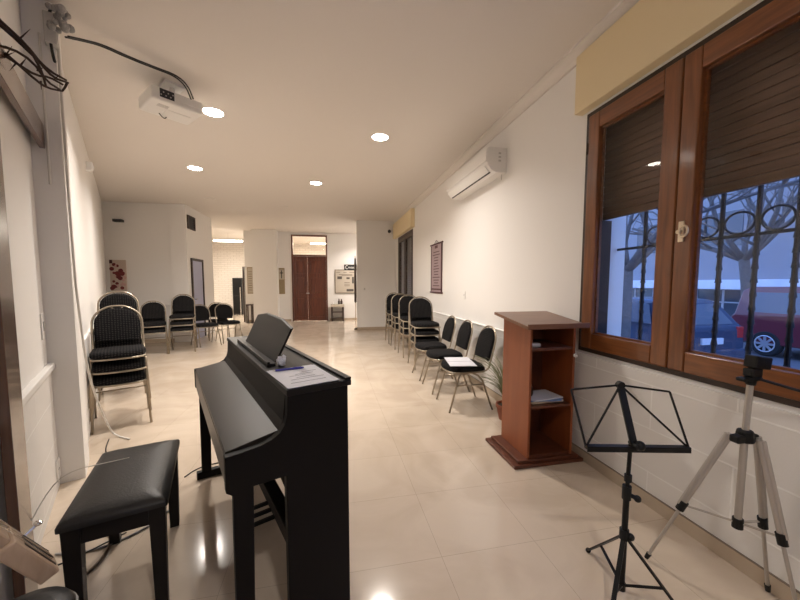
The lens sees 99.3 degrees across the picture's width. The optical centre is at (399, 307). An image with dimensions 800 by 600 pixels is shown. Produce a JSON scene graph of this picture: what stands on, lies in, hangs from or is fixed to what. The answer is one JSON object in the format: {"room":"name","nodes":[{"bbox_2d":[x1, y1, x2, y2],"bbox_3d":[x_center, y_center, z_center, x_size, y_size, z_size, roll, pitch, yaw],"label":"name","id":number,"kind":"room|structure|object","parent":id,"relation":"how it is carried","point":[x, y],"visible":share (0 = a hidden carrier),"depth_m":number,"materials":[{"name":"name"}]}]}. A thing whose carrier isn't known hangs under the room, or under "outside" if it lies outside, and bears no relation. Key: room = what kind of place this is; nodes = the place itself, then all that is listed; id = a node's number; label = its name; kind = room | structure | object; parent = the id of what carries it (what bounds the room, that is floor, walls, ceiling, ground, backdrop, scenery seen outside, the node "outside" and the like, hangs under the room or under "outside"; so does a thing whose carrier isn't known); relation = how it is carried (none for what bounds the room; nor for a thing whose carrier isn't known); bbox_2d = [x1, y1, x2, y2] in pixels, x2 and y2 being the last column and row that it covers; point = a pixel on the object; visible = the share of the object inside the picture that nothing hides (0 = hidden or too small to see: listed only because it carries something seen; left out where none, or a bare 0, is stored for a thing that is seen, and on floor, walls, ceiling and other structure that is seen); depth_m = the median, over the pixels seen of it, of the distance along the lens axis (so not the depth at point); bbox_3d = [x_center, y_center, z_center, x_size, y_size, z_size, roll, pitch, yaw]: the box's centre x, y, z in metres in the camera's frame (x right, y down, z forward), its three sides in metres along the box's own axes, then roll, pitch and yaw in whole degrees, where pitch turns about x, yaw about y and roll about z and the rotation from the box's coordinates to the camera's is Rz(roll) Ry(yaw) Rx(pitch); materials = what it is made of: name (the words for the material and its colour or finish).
{"room":"house of worship","nodes":[
{"label":"house of worship","id":0,"kind":"room"},
{"bbox_2d":[0,0,47,390],"bbox_3d":[-0.575,-0.190,-0.273,0.350,3.220,6.200,-3,5,-39],"label":"wall","id":1,"kind":"structure","parent":0,"point":[14,135],"depth_m":1.90,"materials":[{"name":"white paint"}]},
{"bbox_2d":[0,519,58,584],"bbox_3d":[-1.124,0.569,0.897,0.086,0.591,0.393,0,4,0],"label":"instrument","id":2,"kind":"object","parent":1,"relation":"attached to","point":[18,552],"visible":1,"depth_m":1.00,"materials":[{"name":"brown wood"}]},
{"bbox_2d":[0,372,59,599],"bbox_3d":[-0.495,0.983,0.007,0.022,0.838,6.000,-3,5,-39],"label":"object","id":3,"kind":"structure","parent":1,"relation":"attached to","point":[38,411],"depth_m":1.89,"materials":[{"name":"white paint"}]},
{"bbox_2d":[22,363,54,405],"bbox_3d":[-0.487,0.564,-0.018,0.038,0.038,6.000,-3,5,-39],"label":"trim","id":4,"kind":"structure","parent":1,"relation":"attached to","point":[29,390],"depth_m":1.88,"materials":[{"name":"white paint"}]},
{"bbox_2d":[40,313,45,339],"bbox_3d":[-2.316,0.118,2.206,0.013,0.170,0.085,-3,5,-39],"label":"light switch","id":5,"kind":"object","parent":1,"relation":"attached to","point":[42,322],"visible":1,"depth_m":2.18,"materials":[{"name":"white plastic"}]},
{"bbox_2d":[19,0,89,483],"bbox_3d":[-2.486,-0.386,2.368,0.300,3.220,0.320,-3,5,-39],"label":"wall pier","id":6,"kind":"object","parent":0,"point":[62,328],"visible":0.5,"depth_m":2.30,"materials":[{"name":"white paint"}]},
{"bbox_2d":[38,32,51,184],"bbox_3d":[-2.316,-1.292,2.217,0.012,0.950,0.014,-1,4,-12],"label":"cable conduit","id":7,"kind":"object","parent":6,"relation":"attached to","point":[39,33],"visible":1,"depth_m":2.22,"materials":[{"name":"white plastic"}]},
{"bbox_2d":[42,9,59,62],"bbox_3d":[-2.268,-1.786,2.220,0.076,0.354,0.103,-3,5,-39],"label":"junction box","id":8,"kind":"object","parent":6,"relation":"attached to","point":[51,38],"visible":0.7,"depth_m":2.18,"materials":[{"name":"grey plastic"}]},
{"bbox_2d":[45,2,74,33],"bbox_3d":[-2.170,-1.835,2.171,0.122,0.173,0.118,-1,4,-12],"label":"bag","id":9,"kind":"object","parent":8,"relation":"attached to","point":[60,11],"visible":1,"depth_m":2.15,"materials":[{"name":"grey plastic"}]},
{"bbox_2d":[57,46,129,439],"bbox_3d":[-2.400,-0.350,2.689,0.187,3.098,0.731,-2,5,-26],"label":"hanging cable","id":10,"kind":"object","parent":8,"relation":"hanging from","point":[58,50],"visible":0.95,"depth_m":2.35,"materials":[{"name":"white plastic"}]},
{"bbox_2d":[62,68,106,335],"bbox_3d":[-4.825,-0.588,5.111,0.400,3.220,6.900,-3,5,-39],"label":"wall","id":11,"kind":"structure","parent":0,"point":[85,197],"depth_m":3.87,"materials":[{"name":"white paint"}]},
{"bbox_2d":[82,334,97,441],"bbox_3d":[-4.570,0.583,5.211,0.014,0.870,6.600,-3,5,-39],"label":"trim","id":12,"kind":"structure","parent":11,"relation":"attached to","point":[88,340],"depth_m":3.13,"materials":[{"name":"white paint"}]},
{"bbox_2d":[101,201,215,341],"bbox_3d":[-6.330,-0.850,8.653,2.350,3.220,1.800,-1,4,-12],"label":"wall","id":13,"kind":"structure","parent":0,"point":[157,246],"depth_m":7.89,"materials":[{"name":"white paint"}]},
{"bbox_2d":[109,260,127,290],"bbox_3d":[-6.427,-0.744,7.753,0.345,0.700,0.033,-1,4,-12],"label":"flower picture","id":14,"kind":"object","parent":13,"relation":"attached to","point":[118,272],"visible":1,"depth_m":7.74,"materials":[{"name":"red paper"}]},
{"bbox_2d":[187,215,195,230],"bbox_3d":[-5.042,-2.051,8.213,0.030,0.320,0.450,-1,4,-12],"label":"vent","id":15,"kind":"object","parent":13,"relation":"in","point":[191,225],"depth_m":8.19,"materials":[{"name":"black metal"}]},
{"bbox_2d":[190,258,206,339],"bbox_3d":[-5.083,-0.236,8.621,0.060,2.000,0.780,-1,4,-12],"label":"door","id":16,"kind":"structure","parent":13,"relation":"in","point":[197,265],"depth_m":8.62,"materials":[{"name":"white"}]},
{"bbox_2d":[251,229,279,321],"bbox_3d":[-4.694,-1.092,11.921,0.790,3.220,0.450,-1,4,-12],"label":"wall column","id":17,"kind":"structure","parent":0,"point":[265,264],"depth_m":11.70,"materials":[{"name":"white paint"}]},
{"bbox_2d":[279,268,284,293],"bbox_3d":[-4.256,-0.969,12.234,0.210,0.930,0.036,-1,4,-12],"label":"wall plaque","id":18,"kind":"object","parent":17,"relation":"attached to","point":[281,270],"visible":0.97,"depth_m":12.23,"materials":[{"name":"brown wood"}]},
{"bbox_2d":[212,241,326,307],"bbox_3d":[-6.635,-1.357,15.517,11.360,3.220,0.200,-1,4,-12],"label":"wall","id":19,"kind":"structure","parent":0,"point":[228,257],"depth_m":15.19,"materials":[{"name":"white paint"}]},
{"bbox_2d":[243,231,356,320],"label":"wall","id":20,"kind":"structure","parent":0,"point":[341,248],"depth_m":12.51,"materials":[{"name":"white paint"}]},
{"bbox_2d":[242,267,245,321],"bbox_3d":[-5.585,-0.507,12.419,0.090,1.960,0.800,-1,4,-12],"label":"door","id":21,"kind":"structure","parent":20,"relation":"attached to","point":[243,268],"depth_m":12.06,"materials":[{"name":"brown wood"}]},
{"bbox_2d":[247,267,252,293],"bbox_3d":[-5.290,-0.974,12.020,0.200,0.930,0.032,-1,4,-12],"label":"wall plaque","id":22,"kind":"object","parent":20,"relation":"attached to","point":[249,269],"visible":0.81,"depth_m":12.01,"materials":[{"name":"brown wood"}]},
{"bbox_2d":[291,234,327,320],"bbox_3d":[-3.303,-1.088,12.476,1.260,3.130,0.174,-1,4,-12],"label":"door","id":23,"kind":"structure","parent":20,"relation":"attached to","point":[310,283],"depth_m":12.47,"materials":[{"name":"brown wood"}]},
{"bbox_2d":[335,269,353,293],"bbox_3d":[-2.030,-0.989,12.702,0.800,0.890,0.026,-1,4,-12],"label":"notice board","id":24,"kind":"object","parent":20,"relation":"attached to","point":[344,279],"visible":0.91,"depth_m":12.69,"materials":[{"name":"beige paper"}]},
{"bbox_2d":[45,0,620,243],"bbox_3d":[-4.800,-2.388,6.605,11.360,0.150,20.000,-1,4,-12],"label":"ceiling","id":25,"kind":"structure","parent":0,"point":[302,88],"depth_m":3.23,"materials":[{"name":"white paint"}]},
{"bbox_2d":[139,79,202,124],"bbox_3d":[-2.109,-1.915,3.139,0.358,0.282,0.417,3,5,38],"label":"ceiling projector","id":26,"kind":"object","parent":25,"relation":"hanging from","point":[164,100],"visible":0.99,"depth_m":3.08,"materials":[{"name":"white plastic"}]},
{"bbox_2d":[65,36,191,99],"bbox_3d":[-2.052,-1.875,2.655,0.096,0.157,0.924,2,5,22],"label":"cable","id":27,"kind":"object","parent":26,"relation":"attached to","point":[65,36],"visible":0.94,"depth_m":2.65,"materials":[{"name":"black plastic"}]},
{"bbox_2d":[202,107,223,116],"bbox_3d":[-1.997,-2.088,3.632,0.216,0.010,0.216,-1,4,-12],"label":"recessed light","id":28,"kind":"object","parent":25,"relation":"in","point":[214,112],"visible":0.94,"depth_m":3.62,"materials":[{"name":"white plastic"}]},
{"bbox_2d":[371,133,388,140],"bbox_3d":[-0.250,-2.134,4.254,0.216,0.010,0.216,-1,4,-12],"label":"recessed light","id":29,"kind":"object","parent":25,"relation":"in","point":[378,136],"visible":1,"depth_m":4.25,"materials":[{"name":"white plastic"}]},
{"bbox_2d":[356,220,395,326],"bbox_3d":[-0.719,-0.968,10.251,1.150,3.220,0.250,-1,4,-12],"label":"wall","id":30,"kind":"structure","parent":0,"point":[375,247],"depth_m":10.11,"materials":[{"name":"white paint"}]},
{"bbox_2d":[38,314,780,599],"bbox_3d":[-4.800,0.948,6.852,11.360,0.100,20.000,-1,4,-12],"label":"floor","id":31,"kind":"structure","parent":0,"point":[436,512],"depth_m":2.06,"materials":[{"name":"tile"}]},
{"bbox_2d":[0,43,44,598],"bbox_3d":[-1.756,-0.215,1.557,0.032,3.000,1.895,-3,5,-39],"label":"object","id":32,"kind":"object","parent":31,"relation":"on","point":[12,429],"visible":0.76,"depth_m":1.36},
{"bbox_2d":[0,19,68,91],"bbox_3d":[-1.738,-1.199,1.547,0.074,0.335,0.339,3,5,31],"label":"wreath","id":33,"kind":"object","parent":32,"relation":"hanging from","point":[4,26],"visible":0.97,"depth_m":1.57,"materials":[{"name":"metal"}]},
{"bbox_2d":[13,586,78,599],"bbox_3d":[-1.111,1.115,1.008,0.252,0.432,0.252,-3,5,-39],"label":"stool","id":34,"kind":"object","parent":31,"relation":"on","point":[54,592],"visible":1,"depth_m":1.07,"materials":[{"name":"black leather"}]},
{"bbox_2d":[87,536,110,573],"bbox_3d":[-1.600,1.267,1.744,0.409,0.012,0.196,4,6,45],"label":"cable","id":35,"kind":"object","parent":31,"relation":"on","point":[108,545],"visible":0.3,"depth_m":1.71,"materials":[{"name":"brown plastic"}]},
{"bbox_2d":[55,509,168,555],"bbox_3d":[-1.548,1.255,1.928,0.163,0.010,0.562,3,5,36],"label":"cable","id":36,"kind":"object","parent":31,"relation":"on","point":[147,526],"visible":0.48,"depth_m":1.86,"materials":[{"name":"grey plastic"}]},
{"bbox_2d":[54,439,179,599],"bbox_3d":[-1.285,1.022,1.641,0.350,0.520,0.650,-2,5,-29],"label":"piano bench","id":37,"kind":"object","parent":31,"relation":"on","point":[136,491],"visible":0.97,"depth_m":1.43,"materials":[{"name":"black leather"}]},
{"bbox_2d":[32,457,128,519],"bbox_3d":[-1.520,0.872,1.601,0.082,0.227,0.386,3,5,39],"label":"cord","id":38,"kind":"object","parent":37,"relation":"on","point":[128,457],"visible":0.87,"depth_m":1.59,"materials":[{"name":"white plastic"}]},
{"bbox_2d":[54,439,179,534],"bbox_3d":[-1.285,0.791,1.623,0.350,0.058,0.650,-2,5,-29],"label":"cushion","id":39,"kind":"object","parent":37,"relation":"on","point":[139,484],"depth_m":1.47,"materials":[{"name":"black leather"}]},
{"bbox_2d":[91,337,152,434],"bbox_3d":[-2.852,0.693,3.470,0.465,0.913,0.589,-3,5,-39],"label":"banquet chair","id":40,"kind":"object","parent":31,"relation":"on","point":[132,377],"visible":0.31,"depth_m":3.31,"materials":[{"name":"black fabric"}]},
{"bbox_2d":[90,328,151,421],"bbox_3d":[-2.845,0.566,3.452,0.465,0.913,0.589,-3,5,-39],"label":"banquet chair","id":41,"kind":"object","parent":40,"relation":"on","point":[133,364],"visible":0.49,"depth_m":3.32,"materials":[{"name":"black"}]},
{"bbox_2d":[89,305,151,408],"bbox_3d":[-2.837,0.439,3.433,0.465,0.913,0.589,-3,5,-39],"label":"banquet chair","id":42,"kind":"object","parent":41,"relation":"on","point":[113,324],"visible":0.97,"depth_m":3.50,"materials":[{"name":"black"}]},
{"bbox_2d":[141,312,168,353],"bbox_3d":[-4.907,0.449,6.774,0.465,0.913,0.589,-3,5,-34],"label":"banquet chair","id":43,"kind":"object","parent":31,"relation":"on","point":[160,330],"visible":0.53,"depth_m":6.70,"materials":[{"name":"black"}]},
{"bbox_2d":[140,301,168,347],"bbox_3d":[-4.900,0.322,6.755,0.465,0.913,0.589,-3,5,-34],"label":"banquet chair","id":44,"kind":"object","parent":43,"relation":"on","point":[152,310],"visible":0.77,"depth_m":6.87,"materials":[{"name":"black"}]},
{"bbox_2d":[169,319,197,353],"bbox_3d":[-4.503,0.428,7.063,0.465,0.913,0.589,-2,5,-27],"label":"banquet chair","id":45,"kind":"object","parent":31,"relation":"on","point":[176,328],"visible":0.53,"depth_m":6.91,"materials":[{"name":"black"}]},
{"bbox_2d":[168,305,197,346],"bbox_3d":[-4.498,0.301,7.043,0.465,0.913,0.589,-2,5,-27],"label":"banquet chair","id":46,"kind":"object","parent":45,"relation":"on","point":[175,322],"visible":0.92,"depth_m":6.92,"materials":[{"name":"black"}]},
{"bbox_2d":[168,294,196,340],"bbox_3d":[-4.492,0.174,7.023,0.465,0.913,0.589,-2,5,-27],"label":"banquet chair","id":47,"kind":"object","parent":46,"relation":"on","point":[182,303],"visible":0.94,"depth_m":7.15,"materials":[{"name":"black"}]},
{"bbox_2d":[191,304,221,347],"bbox_3d":[-4.412,0.382,7.686,0.589,0.913,0.465,3,5,38],"label":"banquet chair","id":48,"kind":"object","parent":31,"relation":"on","point":[202,313],"visible":0.74,"depth_m":7.76,"materials":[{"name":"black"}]},
{"bbox_2d":[208,302,229,340],"bbox_3d":[-4.557,0.320,8.528,0.465,0.913,0.589,-3,5,-32],"label":"banquet chair","id":49,"kind":"object","parent":31,"relation":"on","point":[211,308],"visible":0.41,"depth_m":8.61,"materials":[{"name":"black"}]},
{"bbox_2d":[215,303,242,343],"bbox_3d":[-4.119,0.347,8.156,0.589,0.913,0.465,4,6,43],"label":"banquet chair","id":50,"kind":"object","parent":31,"relation":"on","point":[223,311],"visible":0.96,"depth_m":8.20,"materials":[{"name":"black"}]},
{"bbox_2d":[232,278,243,314],"bbox_3d":[-7.184,-0.526,15.125,0.400,1.620,0.400,-1,4,-12],"label":"tall cabinet","id":51,"kind":"object","parent":31,"relation":"on","point":[237,283],"visible":0.81,"depth_m":14.98,"materials":[{"name":"black"}]},
{"bbox_2d":[194,313,350,599],"bbox_3d":[-0.832,0.652,1.923,0.494,1.215,1.502,-3,5,-34],"label":"upright piano","id":52,"kind":"object","parent":31,"relation":"on","point":[262,431],"visible":0.99,"depth_m":1.39,"materials":[{"name":"black wood"}]},
{"bbox_3d":[-0.424,0.292,1.462,0.200,0.002,0.300,-3,5,-35],"label":"folder","id":53,"kind":"object","parent":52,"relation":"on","visible":0},
{"bbox_3d":[-0.421,0.289,1.467,0.210,0.001,0.310,-3,5,-33],"label":"paper sheet","id":54,"kind":"object","parent":53,"relation":"on","visible":0},
{"bbox_2d":[266,365,339,388],"bbox_3d":[-0.423,0.288,1.459,0.210,0.002,0.310,-3,5,-36],"label":"paper sheet","id":55,"kind":"object","parent":54,"relation":"on","point":[310,374],"visible":1,"depth_m":1.44,"materials":[{"name":"white paper"}]},
{"bbox_2d":[331,304,343,321],"bbox_3d":[-2.301,0.168,12.519,0.480,0.620,0.340,-1,4,-12],"label":"table","id":56,"kind":"object","parent":31,"relation":"on","point":[332,305],"visible":1,"depth_m":12.37,"materials":[{"name":"beige"}]},
{"bbox_2d":[354,256,356,329],"bbox_3d":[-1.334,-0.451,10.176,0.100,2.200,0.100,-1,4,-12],"label":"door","id":57,"kind":"structure","parent":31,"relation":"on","point":[355,282],"depth_m":10.15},
{"bbox_2d":[390,316,402,349],"bbox_3d":[0.056,0.402,7.410,0.465,0.913,0.589,-1,4,-12],"label":"banquet chair","id":58,"kind":"object","parent":31,"relation":"on","point":[397,325],"visible":0.26,"depth_m":7.30,"materials":[{"name":"gold metal"}]},
{"bbox_2d":[390,307,398,343],"bbox_3d":[0.058,0.275,7.389,0.465,0.913,0.589,-1,4,-12],"label":"banquet chair","id":59,"kind":"object","parent":58,"relation":"on","point":[393,311],"visible":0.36,"depth_m":7.38,"materials":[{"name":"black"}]},
{"bbox_2d":[391,293,404,337],"bbox_3d":[0.060,0.149,7.368,0.465,0.913,0.589,-1,4,-12],"label":"banquet chair","id":60,"kind":"object","parent":59,"relation":"on","point":[394,301],"visible":0.54,"depth_m":7.52,"materials":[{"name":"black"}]},
{"bbox_2d":[385,309,407,343],"bbox_3d":[-0.096,0.350,8.112,0.465,0.913,0.589,-1,4,-12],"label":"banquet chair","id":61,"kind":"object","parent":31,"relation":"on","point":[385,309],"visible":0.23,"depth_m":8.03,"materials":[{"name":"beige"}]},
{"bbox_2d":[385,301,407,337],"bbox_3d":[-0.094,0.224,8.091,0.465,0.913,0.589,-1,4,-12],"label":"banquet chair","id":62,"kind":"object","parent":61,"relation":"on","point":[386,301],"visible":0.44,"depth_m":8.10,"materials":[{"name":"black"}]},
{"bbox_2d":[385,292,399,329],"bbox_3d":[-0.091,0.097,8.070,0.465,0.913,0.589,-1,4,-12],"label":"banquet chair","id":63,"kind":"object","parent":62,"relation":"on","point":[391,295],"visible":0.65,"depth_m":8.21,"materials":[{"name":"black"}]},
{"bbox_2d":[398,315,425,357],"bbox_3d":[0.224,0.460,6.630,0.465,0.913,0.589,-1,4,-12],"label":"banquet chair","id":64,"kind":"object","parent":31,"relation":"on","point":[406,331],"visible":0.31,"depth_m":6.53,"materials":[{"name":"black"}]},
{"bbox_2d":[398,308,408,351],"bbox_3d":[0.226,0.333,6.609,0.465,0.913,0.589,-1,4,-12],"label":"banquet chair","id":65,"kind":"object","parent":64,"relation":"on","point":[405,323],"visible":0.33,"depth_m":6.65,"materials":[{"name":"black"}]},
{"bbox_2d":[398,295,416,344],"bbox_3d":[0.228,0.206,6.588,0.465,0.913,0.589,-1,4,-12],"label":"banquet chair","id":66,"kind":"object","parent":65,"relation":"on","point":[404,302],"visible":0.48,"depth_m":6.74,"materials":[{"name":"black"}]},
{"bbox_2d":[408,319,440,369],"bbox_3d":[0.402,0.525,5.750,0.465,0.913,0.589,-1,4,-12],"label":"banquet chair","id":67,"kind":"object","parent":31,"relation":"on","point":[418,338],"visible":0.34,"depth_m":5.62,"materials":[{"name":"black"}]},
{"bbox_2d":[408,312,439,359],"bbox_3d":[0.405,0.398,5.729,0.465,0.913,0.589,-1,4,-12],"label":"banquet chair","id":68,"kind":"object","parent":67,"relation":"on","point":[431,331],"visible":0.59,"depth_m":5.57,"materials":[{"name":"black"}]},
{"bbox_2d":[408,296,440,354],"bbox_3d":[0.407,0.271,5.708,0.465,0.913,0.589,-1,4,-12],"label":"banquet chair","id":69,"kind":"object","parent":68,"relation":"on","point":[421,307],"visible":0.94,"depth_m":5.86,"materials":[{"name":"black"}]},
{"bbox_2d":[412,315,455,380],"bbox_3d":[0.515,0.572,5.107,0.589,0.913,0.465,-1,4,-12],"label":"banquet chair","id":70,"kind":"object","parent":31,"relation":"on","point":[450,324],"visible":0.88,"depth_m":5.00,"materials":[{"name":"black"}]},
{"bbox_2d":[422,320,472,394],"bbox_3d":[0.638,0.616,4.521,0.589,0.913,0.465,-1,4,-12],"label":"banquet chair","id":71,"kind":"object","parent":31,"relation":"on","point":[465,332],"visible":0.83,"depth_m":4.42,"materials":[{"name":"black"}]},
{"bbox_2d":[436,325,496,412],"bbox_3d":[0.766,0.661,3.906,0.589,0.913,0.465,-1,4,-12],"label":"banquet chair","id":72,"kind":"object","parent":31,"relation":"on","point":[486,342],"visible":0.91,"depth_m":3.78,"materials":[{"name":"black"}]},
{"bbox_2d":[444,357,476,366],"bbox_3d":[0.681,0.610,3.875,0.294,0.007,0.430,0,4,-2],"label":"open booklet","id":73,"kind":"object","parent":72,"relation":"on","point":[452,361],"visible":1,"depth_m":3.87,"materials":[{"name":"white paper"}]},
{"bbox_2d":[473,354,502,419],"bbox_3d":[1.008,0.804,3.473,0.502,0.685,0.659,-1,4,-12],"label":"potted plant","id":74,"kind":"object","parent":31,"relation":"on","point":[500,381],"visible":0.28,"depth_m":3.48,"materials":[{"name":"green plant"}]},
{"bbox_2d":[485,311,589,469],"bbox_3d":[1.101,0.622,2.799,0.595,1.147,0.532,-1,4,-12],"label":"lectern","id":75,"kind":"object","parent":31,"relation":"on","point":[532,435],"visible":0.98,"depth_m":2.75,"materials":[{"name":"brown wood"}]},
{"bbox_2d":[531,398,562,403],"bbox_3d":[1.141,0.730,2.771,0.282,0.020,0.202,-1,4,-14],"label":"book","id":76,"kind":"object","parent":75,"relation":"on","point":[560,398],"visible":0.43,"depth_m":2.67,"materials":[{"name":"beige paper"}]},
{"bbox_2d":[531,398,561,401],"bbox_3d":[1.116,0.716,2.744,0.282,0.012,0.202,0,4,-6],"label":"book","id":77,"kind":"object","parent":76,"relation":"on","point":[559,399],"visible":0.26,"depth_m":2.65,"materials":[{"name":"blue paper"}]},
{"bbox_2d":[531,389,562,401],"bbox_3d":[1.127,0.704,2.740,0.282,0.010,0.202,-1,4,-19],"label":"book","id":78,"kind":"object","parent":77,"relation":"on","point":[538,395],"visible":0.71,"depth_m":2.70,"materials":[{"name":"white paper"}]},
{"bbox_2d":[529,431,568,457],"bbox_3d":[1.128,1.133,2.842,0.350,0.022,0.374,-1,4,-12],"label":"shelf","id":79,"kind":"object","parent":75,"relation":"attached to","point":[542,445],"depth_m":2.75,"materials":[{"name":"brown wood"}]},
{"bbox_2d":[531,389,569,408],"bbox_3d":[1.128,0.749,2.814,0.350,0.022,0.374,-1,4,-12],"label":"shelf","id":80,"kind":"object","parent":75,"relation":"attached to","point":[566,402],"depth_m":2.65,"materials":[{"name":"brown wood"}]},
{"bbox_2d":[532,339,572,350],"bbox_3d":[1.128,0.300,2.780,0.350,0.022,0.374,-1,4,-12],"label":"shelf","id":81,"kind":"object","parent":75,"relation":"attached to","point":[546,344],"depth_m":2.68,"materials":[{"name":"brown wood"}]},
{"bbox_2d":[570,381,691,599],"bbox_3d":[1.007,0.809,1.528,0.477,0.962,0.443,-1,4,-12],"label":"music stand","id":82,"kind":"object","parent":31,"relation":"on","point":[633,446],"visible":1,"depth_m":1.48,"materials":[{"name":"black metal"}]},
{"bbox_2d":[644,354,799,599],"bbox_3d":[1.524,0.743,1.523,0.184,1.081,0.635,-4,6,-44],"label":"camera tripod","id":83,"kind":"object","parent":31,"relation":"on","point":[754,365],"visible":1,"depth_m":1.50,"materials":[{"name":"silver metal"}]},
{"bbox_2d":[396,0,799,413],"bbox_3d":[0.570,-0.790,7.845,0.390,3.220,20.000,-1,4,-12],"label":"wall","id":84,"kind":"structure","parent":0,"point":[514,244],"depth_m":3.42,"materials":[{"name":"white paint"}]},
{"bbox_2d":[393,208,414,238],"bbox_3d":[0.066,-2.179,8.989,0.090,0.420,2.280,-1,4,-12],"label":"trim","id":85,"kind":"structure","parent":84,"relation":"attached to","point":[406,222],"depth_m":8.54,"materials":[{"name":"beige paint"}]},
{"bbox_2d":[398,229,412,296],"bbox_3d":[0.208,-1.081,8.982,0.177,1.732,1.710,-1,4,-12],"label":"window","id":86,"kind":"structure","parent":84,"relation":"in","point":[407,238],"depth_m":9.00,"materials":[{"name":"black"}]},
{"bbox_2d":[408,238,410,294],"bbox_3d":[0.288,-1.092,8.998,0.015,1.712,1.690,-1,4,-12],"label":"roller shutter","id":87,"kind":"object","parent":86,"relation":"attached to","point":[409,240],"depth_m":9.11,"materials":[{"name":"brown"}]},
{"bbox_2d":[430,240,442,293],"bbox_3d":[0.673,-0.769,6.332,0.027,0.988,0.720,-1,4,-12],"label":"hanging banner","id":88,"kind":"object","parent":84,"relation":"hanging from","point":[436,248],"visible":1,"depth_m":6.30,"materials":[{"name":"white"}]},
{"bbox_2d":[446,147,506,199],"bbox_3d":[0.941,-1.668,4.425,0.248,0.335,1.312,-1,4,-12],"label":"air conditioner","id":89,"kind":"object","parent":84,"relation":"attached to","point":[489,165],"visible":1,"depth_m":4.07,"materials":[{"name":"white plastic"}]},
{"bbox_2d":[392,0,638,222],"bbox_3d":[1.087,-2.083,4.068,0.095,0.085,12.400,-1,4,-12],"label":"trim","id":90,"kind":"structure","parent":84,"relation":"attached to","point":[567,63],"depth_m":3.18,"materials":[{"name":"white paint"}]},
{"bbox_2d":[397,330,799,599],"bbox_3d":[1.119,1.042,4.305,0.030,0.086,12.400,-1,4,-12],"label":"baseboard","id":91,"kind":"structure","parent":84,"relation":"attached to","point":[780,588],"depth_m":1.86,"materials":[{"name":"tile"}]},
{"bbox_2d":[433,312,799,590],"bbox_3d":[1.123,0.625,4.275,0.022,0.753,12.400,-1,4,-12],"label":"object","id":92,"kind":"structure","parent":84,"relation":"attached to","point":[705,414],"depth_m":1.87,"materials":[{"name":"white paint"}]},
{"bbox_2d":[575,0,757,115],"bbox_3d":[1.599,-1.649,1.684,0.075,0.430,1.975,-1,4,-12],"label":"roller shutter box","id":93,"kind":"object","parent":84,"relation":"attached to","point":[650,33],"depth_m":2.08,"materials":[{"name":"beige paint"}]},
{"bbox_2d":[578,0,799,407],"bbox_3d":[1.728,-0.538,1.980,0.389,1.850,1.480,-1,4,-12],"label":"window","id":94,"kind":"structure","parent":84,"relation":"in","point":[722,116],"depth_m":1.90,"materials":[{"name":"brown wood"}]},
{"bbox_2d":[602,21,799,220],"bbox_3d":[1.764,-1.051,1.950,0.017,0.822,1.472,-1,4,-12],"label":"roller shutter","id":95,"kind":"object","parent":94,"relation":"attached to","point":[753,136],"depth_m":1.81,"materials":[{"name":"brown plastic"}]},
{"bbox_2d":[617,176,799,367],"bbox_3d":[1.902,-0.525,2.018,0.034,1.800,1.460,-1,4,-12],"label":"grille","id":96,"kind":"object","parent":94,"relation":"attached to","point":[758,219],"depth_m":1.87,"materials":[{"name":"black metal"}]},
{"bbox_3d":[-3.571,0.372,4.341,0.465,0.913,0.589,-3,5,-39],"label":"banquet chair","id":97,"kind":"object","parent":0,"visible":0},
{"bbox_2d":[97,291,141,343],"bbox_3d":[-3.564,0.245,4.323,0.465,0.913,0.589,-3,5,-39],"label":"banquet chair","id":98,"kind":"object","parent":97,"relation":"on","point":[116,298],"visible":0.46,"depth_m":4.48,"materials":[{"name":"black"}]},
{"label":"outside","id":99,"kind":"structure","parent":0,"visible":0},
{"bbox_3d":[1.955,0.972,10.723,3.440,0.120,100.000,-1,4,-12],"label":"pavement","id":100,"kind":"object","parent":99,"visible":0},
{"bbox_2d":[621,179,798,337],"bbox_3d":[4.393,-1.990,5.426,4.577,6.621,6.758,-2,5,-30],"label":"street tree","id":101,"kind":"object","parent":100,"relation":"on","point":[631,264],"visible":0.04,"depth_m":5.87,"materials":[{"name":"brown plant"}]},
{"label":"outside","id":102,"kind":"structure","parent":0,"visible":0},
{"bbox_2d":[743,342,799,368],"bbox_3d":[27.467,0.314,21.122,57.640,0.100,110.000,-1,4,-12],"label":"road","id":103,"kind":"structure","parent":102,"point":[778,359],"depth_m":8.26,"materials":[{"name":"grey asphalt"}]},
{"bbox_2d":[630,297,744,358],"bbox_3d":[5.685,0.443,8.561,1.760,1.505,4.054,-1,4,-12],"label":"parked car","id":104,"kind":"object","parent":103,"relation":"on","point":[730,333],"visible":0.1,"depth_m":6.79,"materials":[{"name":"blue paint"}]},
{"bbox_2d":[627,177,799,315],"bbox_3d":[16.183,-4.262,17.916,6.900,9.500,85.000,-1,4,-12],"label":"building","id":105,"kind":"structure","parent":103,"relation":"on","point":[775,260],"depth_m":14.55,"materials":[{"name":"grey"}]},
{"bbox_2d":[630,177,798,341],"bbox_3d":[10.241,-3.584,10.318,5.782,9.321,7.747,0,4,-2],"label":"street tree","id":106,"kind":"object","parent":103,"relation":"on","point":[743,257],"visible":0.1,"depth_m":10.27,"materials":[{"name":"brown plant"}]},
{"bbox_2d":[731,287,799,355],"bbox_3d":[10.223,0.419,7.246,1.810,1.745,4.340,-1,4,-12],"label":"parked car","id":107,"kind":"object","parent":103,"relation":"on","point":[771,303],"visible":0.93,"depth_m":8.39,"materials":[{"name":"red paint"}]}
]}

